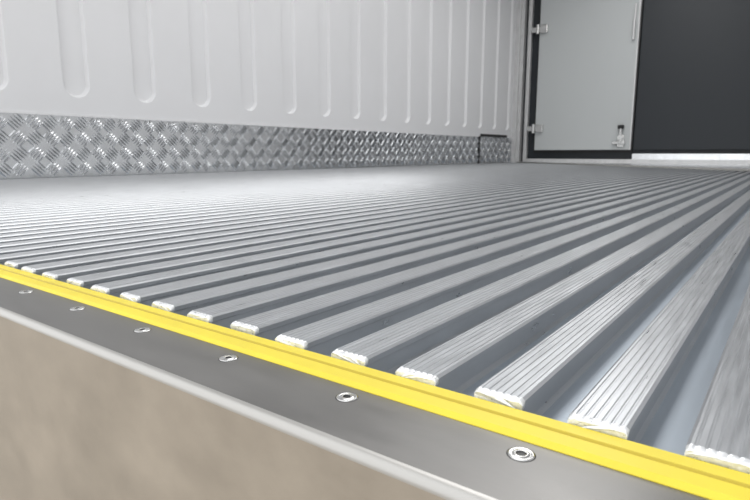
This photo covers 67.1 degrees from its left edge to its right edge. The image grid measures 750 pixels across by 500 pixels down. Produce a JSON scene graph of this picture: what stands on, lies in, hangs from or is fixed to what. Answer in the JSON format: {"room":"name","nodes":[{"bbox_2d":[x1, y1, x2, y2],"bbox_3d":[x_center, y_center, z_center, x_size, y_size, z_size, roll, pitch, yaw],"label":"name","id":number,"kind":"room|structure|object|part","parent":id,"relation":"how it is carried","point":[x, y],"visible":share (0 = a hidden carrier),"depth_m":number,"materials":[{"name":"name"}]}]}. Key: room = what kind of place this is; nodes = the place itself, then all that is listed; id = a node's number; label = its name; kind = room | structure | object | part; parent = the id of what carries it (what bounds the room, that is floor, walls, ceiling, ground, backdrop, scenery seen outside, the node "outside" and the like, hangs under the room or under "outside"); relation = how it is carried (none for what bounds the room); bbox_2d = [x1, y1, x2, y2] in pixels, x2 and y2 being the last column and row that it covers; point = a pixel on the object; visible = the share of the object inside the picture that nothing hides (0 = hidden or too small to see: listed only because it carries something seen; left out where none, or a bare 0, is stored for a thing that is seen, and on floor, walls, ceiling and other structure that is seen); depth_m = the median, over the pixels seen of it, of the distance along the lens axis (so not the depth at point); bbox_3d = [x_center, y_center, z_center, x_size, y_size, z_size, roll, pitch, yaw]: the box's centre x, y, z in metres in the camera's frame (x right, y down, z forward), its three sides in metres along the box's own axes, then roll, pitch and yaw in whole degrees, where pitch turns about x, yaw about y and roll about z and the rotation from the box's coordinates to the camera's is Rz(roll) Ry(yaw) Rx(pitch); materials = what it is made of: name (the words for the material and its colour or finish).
{"room":"loading area","nodes":[
{"label":"loading area","id":0,"kind":"room"},
{"bbox_2d":[0,0,516,137],"bbox_3d":[-0.242,-1.920,4.039,0.022,2.062,6.337,7,12,36],"label":"wall","id":1,"kind":"structure","parent":0,"point":[423,66],"depth_m":3.57,"materials":[{"name":"white metal"}]},
{"bbox_2d":[0,110,478,136],"bbox_3d":[-0.502,-0.838,3.852,0.007,0.013,5.437,7,12,36],"label":"panel lip","id":2,"kind":"object","parent":1,"relation":"attached to","point":[1,111],"visible":1,"depth_m":3.15,"materials":[{"name":"silver metal"}]},
{"bbox_2d":[0,113,512,178],"bbox_3d":[-0.234,-0.759,4.232,0.020,0.292,6.337,7,12,36],"label":"baseboard","id":3,"kind":"structure","parent":1,"relation":"attached to","point":[31,146],"depth_m":3.21,"materials":[{"name":"metal"}]},
{"bbox_2d":[477,136,480,163],"bbox_3d":[1.105,-1.064,6.005,0.010,0.286,0.044,7,12,36],"label":"joint","id":4,"kind":"object","parent":1,"relation":"attached to","point":[479,137],"visible":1,"depth_m":6.00,"materials":[{"name":"black"}]},
{"bbox_2d":[480,134,506,137],"bbox_3d":[1.321,-1.266,6.267,0.008,0.029,0.682,7,12,36],"label":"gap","id":5,"kind":"object","parent":1,"relation":"in","point":[482,135],"visible":1,"depth_m":6.23,"materials":[{"name":"black"}]},
{"bbox_2d":[0,277,709,499],"bbox_3d":[-0.738,0.184,0.835,3.570,0.414,0.069,7,12,36],"label":"sill","id":6,"kind":"structure","parent":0,"point":[93,407],"depth_m":0.29,"materials":[{"name":"silver metal"}]},
{"bbox_2d":[18,290,535,461],"bbox_3d":[-0.932,-0.045,0.945,2.651,0.001,0.011,7,12,36],"label":"screws","id":7,"kind":"object","parent":6,"relation":"attached to","point":[520,454],"visible":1,"depth_m":0.27,"materials":[{"name":"silver metal"}]},
{"bbox_2d":[0,264,749,499],"bbox_3d":[-0.724,-0.024,0.819,3.370,0.003,0.021,7,12,36],"label":"strip","id":8,"kind":"object","parent":6,"relation":"on","point":[703,479],"visible":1,"depth_m":0.26,"materials":[{"name":"rubber"}]},
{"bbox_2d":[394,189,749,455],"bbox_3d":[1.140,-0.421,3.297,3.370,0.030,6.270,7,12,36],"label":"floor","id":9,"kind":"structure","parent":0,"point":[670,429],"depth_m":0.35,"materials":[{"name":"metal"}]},
{"bbox_2d":[0,162,749,473],"bbox_3d":[1.145,-0.445,3.295,3.284,0.018,6.242,7,12,36],"label":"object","id":10,"kind":"structure","parent":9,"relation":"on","point":[435,275],"depth_m":0.59,"materials":[{"name":"metal"}]},
{"bbox_2d":[510,0,533,161],"bbox_3d":[1.703,-2.195,6.493,0.160,2.350,0.120,7,12,36],"label":"post","id":11,"kind":"object","parent":9,"relation":"on","point":[522,5],"visible":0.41,"depth_m":6.52,"materials":[{"name":"silver metal"}]},
{"bbox_2d":[517,161,749,170],"bbox_3d":[2.103,-0.665,4.486,3.270,0.012,3.085,7,12,36],"label":"plate","id":12,"kind":"object","parent":9,"relation":"on","point":[729,167],"visible":0.94,"depth_m":4.87,"materials":[{"name":"metal"}]},
{"bbox_2d":[513,0,749,162],"bbox_3d":[3.048,-2.022,5.629,3.530,2.400,0.070,7,12,36],"label":"door frame","id":13,"kind":"structure","parent":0,"point":[530,155],"depth_m":6.43,"materials":[{"name":"black metal"}]},
{"bbox_2d":[527,0,639,149],"bbox_3d":[2.225,-2.149,6.098,1.124,2.107,0.096,7,12,36],"label":"leaf","id":14,"kind":"object","parent":13,"relation":"attached to","point":[587,53],"depth_m":6.11,"materials":[{"name":"grey"}]},
{"bbox_3d":[1.835,-1.393,6.490,0.190,0.100,0.046,7,12,36],"label":"hinge","id":15,"kind":"part","parent":14,"relation":"part of","materials":[{"name":"silver metal"}]},
{"bbox_3d":[1.835,-2.462,6.306,0.190,0.100,0.046,7,12,36],"label":"hinge","id":16,"kind":"part","parent":14,"relation":"part of","materials":[{"name":"silver metal"}]},
{"bbox_2d":[612,125,624,146],"bbox_3d":[2.571,-1.200,5.956,0.130,0.230,0.065,7,12,36],"label":"latch","id":17,"kind":"object","parent":14,"relation":"attached to","point":[620,142],"visible":1,"depth_m":5.94,"materials":[{"name":"silver metal"}]},
{"bbox_2d":[632,3,636,39],"bbox_3d":[2.635,-2.318,5.732,0.028,0.350,0.039,7,12,36],"label":"rod","id":18,"kind":"object","parent":14,"relation":"attached to","point":[635,11],"visible":1,"depth_m":5.72,"materials":[{"name":"silver metal"}]},
{"bbox_2d":[533,0,643,152],"bbox_3d":[2.291,-2.147,6.112,1.074,2.157,0.035,7,12,36],"label":"seal","id":19,"kind":"object","parent":13,"relation":"attached to","point":[631,150],"visible":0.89,"depth_m":6.11,"materials":[{"name":"black rubber"}]},
{"bbox_2d":[629,0,642,149],"bbox_3d":[2.690,-2.094,5.779,0.016,2.107,0.060,7,12,36],"label":"trim","id":20,"kind":"structure","parent":13,"relation":"attached to","point":[640,5],"depth_m":5.81,"materials":[{"name":"silver metal"}]},
{"bbox_2d":[526,159,749,163],"bbox_3d":[3.055,-0.888,5.689,3.200,0.045,0.014,7,12,36],"label":"trim","id":21,"kind":"structure","parent":13,"relation":"attached to","point":[659,161],"depth_m":5.87,"materials":[{"name":"silver metal"}]},
{"bbox_2d":[632,154,749,159],"bbox_3d":[3.542,-0.863,5.374,2.042,0.103,0.060,7,12,36],"label":"baseboard","id":22,"kind":"structure","parent":13,"relation":"attached to","point":[634,156],"depth_m":5.61,"materials":[{"name":"metal"}]},
{"bbox_2d":[633,0,749,149],"bbox_3d":[3.537,-1.993,5.190,2.022,2.107,0.050,7,12,36],"label":"door opening","id":23,"kind":"structure","parent":13,"relation":"in","point":[693,90],"depth_m":5.52,"materials":[{"name":"black"}]}
]}

